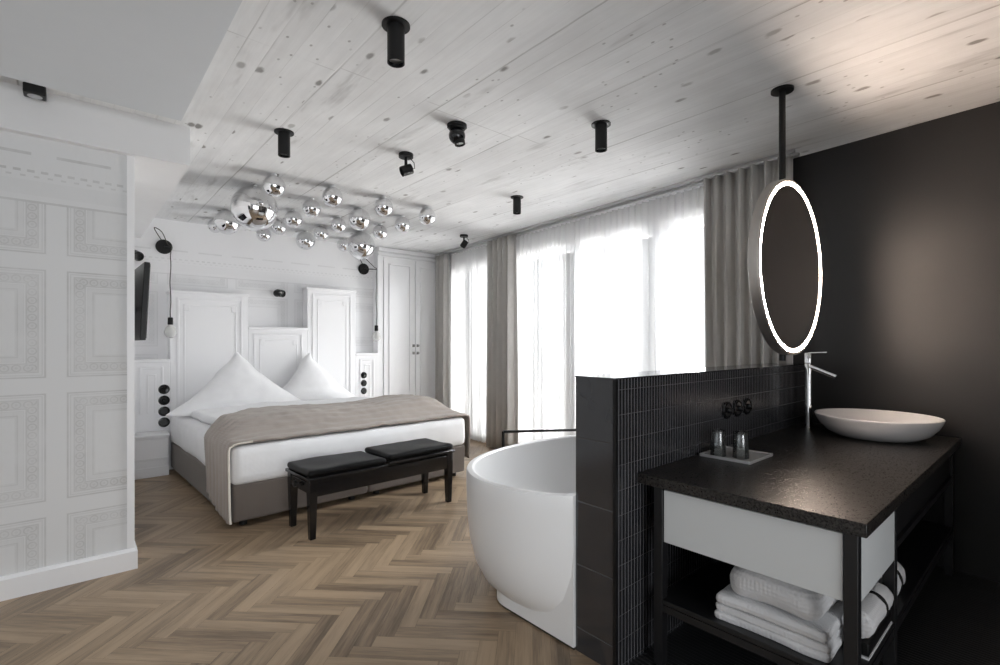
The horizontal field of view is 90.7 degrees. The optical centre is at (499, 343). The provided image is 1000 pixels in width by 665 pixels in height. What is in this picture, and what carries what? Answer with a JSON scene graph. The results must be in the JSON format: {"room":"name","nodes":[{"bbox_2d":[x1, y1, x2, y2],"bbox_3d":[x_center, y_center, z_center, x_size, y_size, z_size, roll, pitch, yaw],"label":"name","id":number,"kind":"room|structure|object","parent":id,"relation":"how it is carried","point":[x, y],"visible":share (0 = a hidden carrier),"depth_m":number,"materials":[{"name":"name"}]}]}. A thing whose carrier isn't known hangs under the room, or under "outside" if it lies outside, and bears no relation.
{"room":"hotel room","nodes":[
{"label":"hotel room","id":0,"kind":"room"},
{"bbox_2d":[0,130,126,576],"bbox_3d":[-4.253,-0.010,3.055,2.925,2.720,2.800,0,0,-41],"label":"wall","id":1,"kind":"structure","parent":0,"point":[63,206],"depth_m":2.76,"materials":[{"name":"paper"}]},
{"bbox_2d":[0,543,137,601],"bbox_3d":[-4.079,1.289,2.889,2.968,0.122,2.378,0,0,-41],"label":"baseboard","id":2,"kind":"structure","parent":1,"relation":"attached to","point":[20,584],"depth_m":2.76,"materials":[{"name":"white paint"}]},
{"bbox_2d":[127,155,134,548],"bbox_3d":[-2.236,0.051,2.988,0.036,2.359,0.058,0,0,-41],"label":"trim","id":3,"kind":"structure","parent":1,"relation":"attached to","point":[130,159],"depth_m":2.96,"materials":[{"name":"white paint"}]},
{"bbox_2d":[0,81,189,237],"bbox_3d":[-4.119,-1.250,3.138,3.235,0.241,2.852,0,0,-41],"label":"wall","id":4,"kind":"structure","parent":0,"point":[160,149],"depth_m":2.90,"materials":[{"name":"white paint"}]},
{"bbox_2d":[23,82,46,100],"bbox_3d":[-2.461,-1.339,2.614,0.090,0.063,0.085,0,0,-41],"label":"spotlight","id":5,"kind":"object","parent":4,"relation":"attached to","point":[30,90],"visible":0.96,"depth_m":2.59,"materials":[{"name":"black metal"}]},
{"bbox_2d":[135,218,372,358],"bbox_3d":[-3.550,-0.010,5.611,7.350,2.720,0.120,0,0,-41],"label":"wall","id":6,"kind":"structure","parent":0,"point":[203,260],"depth_m":5.98,"materials":[{"name":"paper"}]},
{"bbox_2d":[135,250,143,260],"bbox_3d":[-3.830,-0.931,5.195,0.157,0.125,0.110,0,0,35],"label":"wall spotlight","id":7,"kind":"object","parent":6,"relation":"attached to","point":[139,256],"visible":0.57,"depth_m":5.18,"materials":[{"name":"black plastic"}]},
{"bbox_2d":[154,227,176,337],"bbox_3d":[-3.586,-0.661,5.295,0.182,1.197,0.308,0,0,-41],"label":"wall lamp","id":8,"kind":"object","parent":6,"relation":"attached to","point":[163,246],"visible":1,"depth_m":5.25,"materials":[{"name":"black metal"}]},
{"bbox_2d":[135,287,377,469],"bbox_3d":[-2.802,0.312,6.066,2.775,2.076,0.176,0,0,-41],"label":"headboard","id":9,"kind":"object","parent":6,"relation":"attached to","point":[211,327],"visible":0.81,"depth_m":5.74,"materials":[{"name":"white paint"}]},
{"bbox_2d":[158,417,169,426],"bbox_3d":[-3.582,0.835,5.269,0.104,0.104,0.012,0,0,-41],"label":"wall socket","id":10,"kind":"object","parent":9,"relation":"attached to","point":[163,422],"visible":1,"depth_m":5.27,"materials":[{"name":"black plastic"}]},
{"bbox_2d":[158,406,169,415],"bbox_3d":[-3.582,0.718,5.269,0.104,0.104,0.012,0,0,-41],"label":"wall socket","id":11,"kind":"object","parent":9,"relation":"attached to","point":[162,411],"visible":0.96,"depth_m":5.26,"materials":[{"name":"black plastic"}]},
{"bbox_2d":[158,395,169,404],"bbox_3d":[-3.575,0.601,5.260,0.104,0.104,0.035,0,0,-41],"label":"switch","id":12,"kind":"object","parent":9,"relation":"attached to","point":[163,400],"visible":1,"depth_m":5.26,"materials":[{"name":"black plastic"}]},
{"bbox_2d":[158,384,169,393],"bbox_3d":[-3.575,0.484,5.260,0.104,0.104,0.035,0,0,-41],"label":"switch","id":13,"kind":"object","parent":9,"relation":"attached to","point":[163,389],"visible":1,"depth_m":5.26,"materials":[{"name":"black plastic"}]},
{"bbox_2d":[361,372,366,377],"bbox_3d":[-1.859,0.428,6.762,0.090,0.090,0.035,0,0,-41],"label":"switch","id":14,"kind":"object","parent":9,"relation":"attached to","point":[363,374],"visible":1,"depth_m":6.76,"materials":[{"name":"black plastic"}]},
{"bbox_2d":[361,380,366,385],"bbox_3d":[-1.859,0.536,6.762,0.090,0.090,0.035,0,0,-41],"label":"switch","id":15,"kind":"object","parent":9,"relation":"attached to","point":[363,382],"visible":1,"depth_m":6.76,"materials":[{"name":"black plastic"}]},
{"bbox_2d":[361,388,366,393],"bbox_3d":[-1.867,0.644,6.770,0.090,0.090,0.012,0,0,-41],"label":"wall socket","id":16,"kind":"object","parent":9,"relation":"attached to","point":[363,390],"visible":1,"depth_m":6.76,"materials":[{"name":"black plastic"}]},
{"bbox_2d":[273,289,285,296],"bbox_3d":[-2.747,-0.630,6.147,0.153,0.105,0.106,0,0,35],"label":"wall spotlight","id":17,"kind":"object","parent":6,"relation":"attached to","point":[277,293],"visible":1,"depth_m":6.12,"materials":[{"name":"black metal"}]},
{"bbox_2d":[358,259,380,340],"bbox_3d":[-1.811,-0.643,6.854,0.332,1.212,0.181,0,0,37],"label":"wall lamp","id":18,"kind":"object","parent":6,"relation":"attached to","point":[363,268],"visible":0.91,"depth_m":6.81,"materials":[{"name":"black metal"}]},
{"bbox_2d":[0,0,999,254],"bbox_3d":[-0.553,-1.470,2.188,7.350,0.200,9.220,0,0,-41],"label":"ceiling","id":19,"kind":"structure","parent":0,"point":[683,87],"depth_m":2.68,"materials":[{"name":"whitewashed wood planks"}]},
{"bbox_2d":[0,0,242,120],"bbox_3d":[-1.082,-1.342,-0.393,3.154,0.054,6.033,0,0,-41],"label":"ceiling panel","id":20,"kind":"object","parent":19,"relation":"attached to","point":[149,56],"visible":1,"depth_m":2.18,"materials":[{"name":"grey paint"}]},
{"bbox_2d":[207,218,218,232],"bbox_3d":[-3.109,-1.292,5.393,0.148,0.156,0.148,0,0,-41],"label":"globe lamp","id":21,"kind":"object","parent":19,"relation":"hanging from","point":[210,225],"visible":0.57,"depth_m":5.33,"materials":[{"name":"silver metal"}]},
{"bbox_2d":[214,209,240,234],"bbox_3d":[-2.786,-1.245,5.046,0.242,0.250,0.242,0,0,-41],"label":"globe lamp","id":22,"kind":"object","parent":19,"relation":"hanging from","point":[224,221],"visible":0.87,"depth_m":4.96,"materials":[{"name":"silver metal"}]},
{"bbox_2d":[230,185,277,229],"bbox_3d":[-2.123,-1.179,4.277,0.374,0.382,0.374,0,0,-41],"label":"globe lamp","id":23,"kind":"object","parent":19,"relation":"hanging from","point":[251,207],"visible":0.98,"depth_m":4.15,"materials":[{"name":"silver metal"}]},
{"bbox_2d":[256,229,270,241],"bbox_3d":[-2.769,-1.285,5.788,0.162,0.170,0.162,0,0,-41],"label":"globe lamp","id":24,"kind":"object","parent":19,"relation":"hanging from","point":[264,235],"visible":0.8,"depth_m":5.73,"materials":[{"name":"silver metal"}]},
{"bbox_2d":[263,174,285,196],"bbox_3d":[-1.824,-1.281,3.992,0.170,0.178,0.170,0,0,-41],"label":"globe lamp","id":25,"kind":"object","parent":19,"relation":"hanging from","point":[273,185],"visible":1,"depth_m":3.94,"materials":[{"name":"silver metal"}]},
{"bbox_2d":[270,219,285,234],"bbox_3d":[-2.431,-1.286,5.421,0.160,0.168,0.160,0,0,-41],"label":"globe lamp","id":26,"kind":"object","parent":19,"relation":"hanging from","point":[279,227],"visible":0.86,"depth_m":5.37,"materials":[{"name":"silver metal"}]},
{"bbox_2d":[274,128,293,157],"bbox_3d":[-1.395,-1.292,3.192,0.120,0.155,0.120,0,0,-41],"label":"ceiling spotlight","id":27,"kind":"object","parent":19,"relation":"in","point":[284,135],"visible":1,"depth_m":3.16,"materials":[{"name":"black metal"}]},
{"bbox_2d":[284,209,302,227],"bbox_3d":[-2.109,-1.279,5.043,0.174,0.182,0.174,0,0,-41],"label":"globe lamp","id":28,"kind":"object","parent":19,"relation":"hanging from","point":[292,218],"visible":1,"depth_m":4.99,"materials":[{"name":"silver metal"}]},
{"bbox_2d":[296,231,314,249],"bbox_3d":[-2.357,-1.255,5.985,0.222,0.230,0.222,0,0,-41],"label":"globe lamp","id":29,"kind":"object","parent":19,"relation":"hanging from","point":[305,240],"visible":1,"depth_m":5.91,"materials":[{"name":"silver metal"}]},
{"bbox_2d":[302,198,320,216],"bbox_3d":[-1.776,-1.283,4.658,0.166,0.174,0.166,0,0,-41],"label":"globe lamp","id":30,"kind":"object","parent":19,"relation":"hanging from","point":[311,207],"visible":1,"depth_m":4.60,"materials":[{"name":"silver metal"}]},
{"bbox_2d":[313,225,328,240],"bbox_3d":[-2.066,-1.282,5.705,0.168,0.176,0.168,0,0,-41],"label":"globe lamp","id":31,"kind":"object","parent":19,"relation":"hanging from","point":[320,232],"visible":1,"depth_m":5.65,"materials":[{"name":"silver metal"}]},
{"bbox_2d":[322,185,342,206],"bbox_3d":[-1.453,-1.281,4.285,0.170,0.178,0.170,0,0,-41],"label":"globe lamp","id":32,"kind":"object","parent":19,"relation":"hanging from","point":[332,196],"visible":1,"depth_m":4.23,"materials":[{"name":"silver metal"}]},
{"bbox_2d":[331,216,345,232],"bbox_3d":[-1.739,-1.286,5.321,0.160,0.168,0.160,0,0,-41],"label":"globe lamp","id":33,"kind":"object","parent":19,"relation":"hanging from","point":[338,224],"visible":1,"depth_m":5.27,"materials":[{"name":"silver metal"}]},
{"bbox_2d":[337,238,346,251],"bbox_3d":[-2.022,-1.283,6.383,0.166,0.174,0.166,0,0,-41],"label":"globe lamp","id":34,"kind":"object","parent":19,"relation":"hanging from","point":[342,243],"visible":0.8,"depth_m":6.32,"materials":[{"name":"silver metal"}]},
{"bbox_2d":[348,207,370,229],"bbox_3d":[-1.412,-1.257,4.967,0.218,0.226,0.218,0,0,-41],"label":"globe lamp","id":35,"kind":"object","parent":19,"relation":"hanging from","point":[359,218],"visible":1,"depth_m":4.89,"materials":[{"name":"silver metal"}]},
{"bbox_2d":[347,231,374,259],"bbox_3d":[-1.689,-1.199,6.004,0.334,0.342,0.334,0,0,-41],"label":"globe lamp","id":36,"kind":"object","parent":19,"relation":"hanging from","point":[360,245],"visible":1,"depth_m":5.89,"materials":[{"name":"silver metal"}]},
{"bbox_2d":[373,224,386,239],"bbox_3d":[-1.372,-1.283,5.649,0.166,0.174,0.166,0,0,-41],"label":"globe lamp","id":37,"kind":"object","parent":19,"relation":"hanging from","point":[379,231],"visible":1,"depth_m":5.59,"materials":[{"name":"silver metal"}]},
{"bbox_2d":[374,196,392,215],"bbox_3d":[-1.083,-1.281,4.601,0.170,0.178,0.170,0,0,-41],"label":"globe lamp","id":38,"kind":"object","parent":19,"relation":"hanging from","point":[383,206],"visible":1,"depth_m":4.54,"materials":[{"name":"silver metal"}]},
{"bbox_2d":[382,16,409,67],"bbox_3d":[-0.447,-1.288,2.121,0.120,0.165,0.120,0,0,-41],"label":"ceiling spotlight","id":39,"kind":"object","parent":19,"relation":"in","point":[396,27],"visible":1,"depth_m":2.09,"materials":[{"name":"black metal"}]},
{"bbox_2d":[395,216,409,232],"bbox_3d":[-1.044,-1.283,5.294,0.166,0.174,0.166,0,0,-41],"label":"globe lamp","id":40,"kind":"object","parent":19,"relation":"hanging from","point":[402,224],"visible":1,"depth_m":5.24,"materials":[{"name":"silver metal"}]},
{"bbox_2d":[399,151,414,176],"bbox_3d":[-0.676,-1.287,3.564,0.110,0.165,0.104,0,0,-41],"label":"ceiling spotlight","id":41,"kind":"object","parent":19,"relation":"hanging from","point":[406,169],"visible":1,"depth_m":3.54,"materials":[{"name":"black metal"}]},
{"bbox_2d":[418,206,435,224],"bbox_3d":[-0.730,-1.281,4.943,0.170,0.178,0.170,0,0,-41],"label":"globe lamp","id":42,"kind":"object","parent":19,"relation":"hanging from","point":[427,216],"visible":1,"depth_m":4.88,"materials":[{"name":"silver metal"}]},
{"bbox_2d":[447,120,466,146],"bbox_3d":[-0.269,-1.305,3.090,0.124,0.130,0.124,0,0,-41],"label":"spotlight","id":43,"kind":"object","parent":19,"relation":"hanging from","point":[456,128],"visible":1,"depth_m":3.05,"materials":[{"name":"black metal"}]},
{"bbox_2d":[460,234,468,247],"bbox_3d":[-0.451,-1.286,6.211,0.109,0.167,0.104,0,0,-41],"label":"ceiling spotlight","id":44,"kind":"object","parent":19,"relation":"hanging from","point":[464,243],"visible":1,"depth_m":6.18,"materials":[{"name":"black metal"}]},
{"bbox_2d":[511,195,522,214],"bbox_3d":[0.158,-1.292,4.604,0.120,0.155,0.120,0,0,-41],"label":"ceiling spotlight","id":45,"kind":"object","parent":19,"relation":"in","point":[516,198],"visible":1,"depth_m":4.57,"materials":[{"name":"black metal"}]},
{"bbox_2d":[591,120,610,152],"bbox_3d":[0.629,-1.288,3.076,0.120,0.165,0.120,0,0,-41],"label":"ceiling spotlight","id":46,"kind":"object","parent":19,"relation":"in","point":[600,126],"visible":1,"depth_m":3.05,"materials":[{"name":"black metal"}]},
{"bbox_2d":[435,149,799,254],"bbox_3d":[0.586,-1.360,5.530,0.121,0.020,5.072,0,0,-37],"label":"rail","id":47,"kind":"object","parent":19,"relation":"attached to","point":[788,152],"visible":0.89,"depth_m":4.65,"materials":[{"name":"silver metal"}]},
{"bbox_2d":[435,253,449,407],"bbox_3d":[-0.849,-0.003,7.380,0.127,2.665,0.342,0,0,-41],"label":"curtain","id":48,"kind":"object","parent":47,"relation":"hanging from","point":[442,278],"visible":0.77,"depth_m":7.37,"materials":[{"name":"grey fabric"}]},
{"bbox_2d":[451,246,486,442],"bbox_3d":[-0.379,0.005,6.889,0.068,2.650,1.112,0,0,-37],"label":"sheer curtain","id":49,"kind":"object","parent":47,"relation":"hanging from","point":[469,267],"visible":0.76,"depth_m":6.91,"materials":[{"name":"white fabric"}]},
{"bbox_2d":[486,235,517,448],"bbox_3d":[0.009,-0.003,6.217,0.132,2.665,0.601,0,0,-35],"label":"curtain","id":50,"kind":"object","parent":47,"relation":"hanging from","point":[502,316],"visible":0.94,"depth_m":6.13,"materials":[{"name":"grey fabric"}]},
{"bbox_2d":[516,186,704,442],"bbox_3d":[0.981,0.005,5.080,0.086,2.650,2.598,0,0,-37],"label":"sheer curtain","id":51,"kind":"object","parent":47,"relation":"hanging from","point":[620,290],"visible":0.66,"depth_m":4.95,"materials":[{"name":"white fabric"}]},
{"bbox_2d":[704,156,792,366],"bbox_3d":[1.859,-0.003,3.754,0.139,2.665,0.664,0,0,-41],"label":"curtain","id":52,"kind":"object","parent":47,"relation":"hanging from","point":[733,335],"visible":0.36,"depth_m":3.83,"materials":[{"name":"grey fabric"}]},
{"bbox_2d":[748,84,821,360],"bbox_3d":[1.527,-0.640,2.666,0.928,1.460,0.110,0,0,-41],"label":"mirror","id":53,"kind":"object","parent":19,"relation":"hanging from","point":[785,261],"visible":1,"depth_m":2.56,"materials":[{"name":"black mirror"}]},
{"bbox_2d":[761,181,819,352],"bbox_3d":[1.560,-0.405,2.629,0.903,0.903,0.004,0,0,-41],"label":"diffuser","id":54,"kind":"object","parent":53,"relation":"attached to","point":[790,242],"depth_m":2.59,"materials":[{"name":"white plastic"}]},
{"bbox_2d":[0,439,999,664],"bbox_3d":[-0.563,1.379,2.103,7.466,0.063,9.335,0,0,-41],"label":"floor","id":55,"kind":"structure","parent":0,"point":[392,576],"depth_m":2.56,"materials":[{"name":"brown wood"}]},
{"bbox_2d":[135,430,169,479],"bbox_3d":[-3.664,1.135,5.025,0.485,0.430,0.269,0,0,-41],"label":"nightstand","id":56,"kind":"object","parent":55,"relation":"on","point":[151,448],"visible":0.65,"depth_m":5.01,"materials":[{"name":"white paint"}]},
{"bbox_2d":[170,397,464,524],"bbox_3d":[-1.921,0.993,5.150,2.203,0.715,2.285,0,0,-43],"label":"bed","id":57,"kind":"object","parent":55,"relation":"on","point":[258,475],"visible":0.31,"depth_m":4.21,"materials":[{"name":"beige fabric"}]},
{"bbox_2d":[166,352,301,416],"bbox_3d":[-2.847,0.412,5.443,1.423,0.637,0.304,0,0,-43],"label":"pillow","id":58,"kind":"object","parent":57,"relation":"on","point":[238,383],"visible":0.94,"depth_m":5.35,"materials":[{"name":"white fabric"}]},
{"bbox_2d":[191,397,372,424],"bbox_3d":[-1.978,0.708,5.220,1.960,0.146,1.507,0,0,-43],"label":"duvet","id":59,"kind":"object","parent":57,"relation":"on","point":[207,416],"depth_m":5.17,"materials":[{"name":"white fabric"}]},
{"bbox_2d":[282,353,355,400],"bbox_3d":[-2.330,0.421,6.146,1.174,0.618,0.303,0,0,-43],"label":"pillow","id":60,"kind":"object","parent":57,"relation":"on","point":[310,381],"visible":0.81,"depth_m":6.09,"materials":[{"name":"white fabric"}]},
{"bbox_2d":[204,394,469,524],"bbox_3d":[-1.491,0.931,4.718,2.330,0.724,1.126,0,0,-43],"label":"throw","id":61,"kind":"object","parent":57,"relation":"on","point":[249,425],"visible":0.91,"depth_m":4.24,"materials":[{"name":"beige fabric"}]},
{"bbox_2d":[285,438,454,540],"bbox_3d":[-0.991,1.100,3.949,1.303,0.499,0.430,0,0,-43],"label":"bench","id":62,"kind":"object","parent":55,"relation":"on","point":[317,476],"visible":1,"depth_m":3.73,"materials":[{"name":"black leather"}]},
{"bbox_2d":[287,451,385,477],"bbox_3d":[-1.225,0.898,3.727,0.606,0.060,0.418,0,0,-43],"label":"cushion","id":63,"kind":"object","parent":62,"relation":"on","point":[350,463],"depth_m":3.63,"materials":[{"name":"black leather"}]},
{"bbox_2d":[365,438,452,460],"bbox_3d":[-0.762,0.880,4.165,0.623,0.059,0.418,0,0,-43],"label":"cushion","id":64,"kind":"object","parent":62,"relation":"on","point":[414,449],"depth_m":4.06,"materials":[{"name":"black leather"}]},
{"bbox_2d":[373,247,438,398],"bbox_3d":[-1.348,-0.009,7.343,1.075,2.718,0.175,0,0,-41],"label":"wardrobe","id":65,"kind":"object","parent":55,"relation":"on","point":[405,296],"visible":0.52,"depth_m":7.21,"materials":[{"name":"white paint"}]},
{"bbox_2d":[466,435,575,649],"bbox_3d":[0.540,1.008,3.026,1.770,0.684,0.998,0,0,-41],"label":"bathtub","id":66,"kind":"object","parent":55,"relation":"on","point":[521,497],"visible":0.37,"depth_m":2.31,"materials":[{"name":"white ceramic"}]},
{"bbox_2d":[502,429,575,446],"bbox_3d":[0.392,1.038,4.201,0.758,0.623,0.022,0,0,-8],"label":"towel rail","id":67,"kind":"object","parent":55,"relation":"on","point":[539,430],"visible":0.25,"depth_m":4.17,"materials":[{"name":"black metal"}]},
{"bbox_2d":[654,453,953,664],"bbox_3d":[1.652,0.972,2.487,2.038,0.748,0.717,0,0,-41],"label":"vanity","id":68,"kind":"object","parent":55,"relation":"on","point":[844,567],"visible":0.49,"depth_m":1.89,"materials":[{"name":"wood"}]},
{"bbox_2d":[714,601,842,662],"bbox_3d":[1.123,1.037,1.927,0.439,0.066,0.406,0,0,-41],"label":"folded towel","id":69,"kind":"object","parent":68,"relation":"on","point":[802,644],"visible":0.32,"depth_m":1.75,"materials":[{"name":"white fabric"}]},
{"bbox_2d":[716,583,842,643],"bbox_3d":[1.125,0.989,1.930,0.432,0.047,0.390,0,0,-41],"label":"folded towel","id":70,"kind":"object","parent":69,"relation":"on","point":[822,630],"visible":0.33,"depth_m":1.77,"materials":[{"name":"white fabric"}]},
{"bbox_2d":[730,566,837,621],"bbox_3d":[1.132,0.904,1.929,0.421,0.144,0.332,0,0,-41],"label":"folded towel","id":71,"kind":"object","parent":70,"relation":"on","point":[808,605],"visible":0.34,"depth_m":1.77,"materials":[{"name":"white fabric"}]},
{"bbox_2d":[638,423,960,537],"bbox_3d":[1.652,0.575,2.513,2.113,0.044,0.810,0,0,-41],"label":"countertop","id":72,"kind":"structure","parent":68,"relation":"on","point":[817,476],"depth_m":2.05,"materials":[{"name":"stone"}]},
{"bbox_2d":[699,446,772,464],"bbox_3d":[1.165,0.545,2.435,0.270,0.014,0.240,0,0,-41],"label":"tray","id":73,"kind":"object","parent":72,"relation":"on","point":[755,456],"visible":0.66,"depth_m":2.41,"materials":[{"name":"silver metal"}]},
{"bbox_2d":[710,429,726,456],"bbox_3d":[1.068,0.481,2.417,0.074,0.124,0.074,0,0,-41],"label":"drinking glass","id":74,"kind":"object","parent":73,"relation":"on","point":[713,431],"visible":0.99,"depth_m":2.40,"materials":[{"name":"clear glass"}]},
{"bbox_2d":[732,431,748,458],"bbox_3d":[1.153,0.481,2.365,0.074,0.124,0.074,0,0,-41],"label":"drinking glass","id":75,"kind":"object","parent":73,"relation":"on","point":[735,434],"visible":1,"depth_m":2.35,"materials":[{"name":"clear glass"}]},
{"bbox_2d":[804,352,838,427],"bbox_3d":[2.075,0.301,3.196,0.056,0.504,0.217,0,0,-24],"label":"faucet","id":76,"kind":"object","parent":72,"relation":"on","point":[808,357],"visible":1,"depth_m":3.25,"materials":[{"name":"silver metal"}]},
{"bbox_2d":[814,408,945,442],"bbox_3d":[2.231,0.487,2.932,0.606,0.132,0.618,0,0,-41],"label":"washbasin","id":77,"kind":"object","parent":72,"relation":"in","point":[861,424],"visible":1,"depth_m":2.80,"materials":[{"name":"white ceramic"}]},
{"bbox_2d":[663,520,951,664],"bbox_3d":[1.651,1.075,2.487,2.029,0.020,0.709,0,0,-41],"label":"shelf","id":78,"kind":"object","parent":68,"relation":"attached to","point":[693,599],"depth_m":2.10,"materials":[{"name":"wood"}]},
{"bbox_2d":[861,610,891,660],"bbox_3d":[1.346,1.039,1.795,0.340,0.051,0.063,0,0,-41],"label":"storage box","id":79,"kind":"object","parent":68,"relation":"on","point":[869,645],"visible":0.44,"depth_m":1.72,"materials":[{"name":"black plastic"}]},
{"bbox_2d":[842,582,893,638],"bbox_3d":[1.344,0.964,1.801,0.315,0.100,0.099,0,0,-41],"label":"rolled towel","id":80,"kind":"object","parent":79,"relation":"on","point":[875,606],"visible":0.62,"depth_m":1.75,"materials":[{"name":"grey fabric"}]},
{"bbox_2d":[877,562,905,595],"bbox_3d":[1.590,0.992,2.071,0.284,0.145,0.147,0,0,-41],"label":"rolled towel","id":81,"kind":"object","parent":68,"relation":"on","point":[901,576],"visible":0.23,"depth_m":2.04,"materials":[{"name":"grey fabric"}]},
{"bbox_2d":[576,365,804,664],"bbox_3d":[1.281,0.748,2.869,2.332,1.204,0.210,0,0,-41],"label":"wall partition","id":82,"kind":"structure","parent":0,"point":[663,420],"depth_m":2.15,"materials":[{"name":"black tile"}]},
{"bbox_2d":[613,380,617,664],"bbox_3d":[0.473,0.747,2.029,0.015,1.201,0.015,0,0,-41],"label":"trim","id":83,"kind":"structure","parent":82,"relation":"attached to","point":[615,382],"depth_m":2.02,"materials":[{"name":"black metal"}]},
{"bbox_2d":[575,363,804,379],"bbox_3d":[1.280,0.143,2.868,2.335,0.006,0.216,0,0,-41],"label":"trim","id":84,"kind":"structure","parent":82,"relation":"on","point":[627,375],"depth_m":2.52,"materials":[{"name":"black tile"}]},
{"bbox_2d":[722,402,733,418],"bbox_3d":[1.242,0.360,2.672,0.094,0.094,0.035,0,0,-41],"label":"socket","id":85,"kind":"object","parent":82,"relation":"attached to","point":[727,410],"visible":1,"depth_m":2.66,"materials":[{"name":"black plastic"}]},
{"bbox_2d":[733,400,743,416],"bbox_3d":[1.340,0.360,2.758,0.094,0.094,0.035,0,0,-41],"label":"socket","id":86,"kind":"object","parent":82,"relation":"attached to","point":[738,408],"visible":0.99,"depth_m":2.75,"materials":[{"name":"black plastic"}]},
{"bbox_2d":[743,398,753,414],"bbox_3d":[1.436,0.360,2.842,0.094,0.094,0.035,0,0,-41],"label":"socket","id":87,"kind":"object","parent":82,"relation":"attached to","point":[747,405],"visible":0.99,"depth_m":2.83,"materials":[{"name":"black plastic"}]},
{"bbox_2d":[449,101,999,582],"bbox_3d":[1.844,-0.010,4.286,0.259,2.720,9.261,0,0,-37],"label":"wall","id":88,"kind":"structure","parent":0,"point":[907,219],"depth_m":3.05,"materials":[{"name":"black paint"}]},
{"bbox_3d":[-3.143,-0.062,4.027,0.025,2.595,2.800,0,0,-41],"label":"wall niche","id":89,"kind":"object","parent":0,"visible":0},
{"bbox_2d":[135,262,150,340],"bbox_3d":[-2.942,-0.313,3.921,0.148,0.571,0.981,0,0,-43],"label":"television","id":90,"kind":"object","parent":89,"relation":"attached to","point":[142,273],"visible":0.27,"depth_m":3.61,"materials":[{"name":"black plastic"}]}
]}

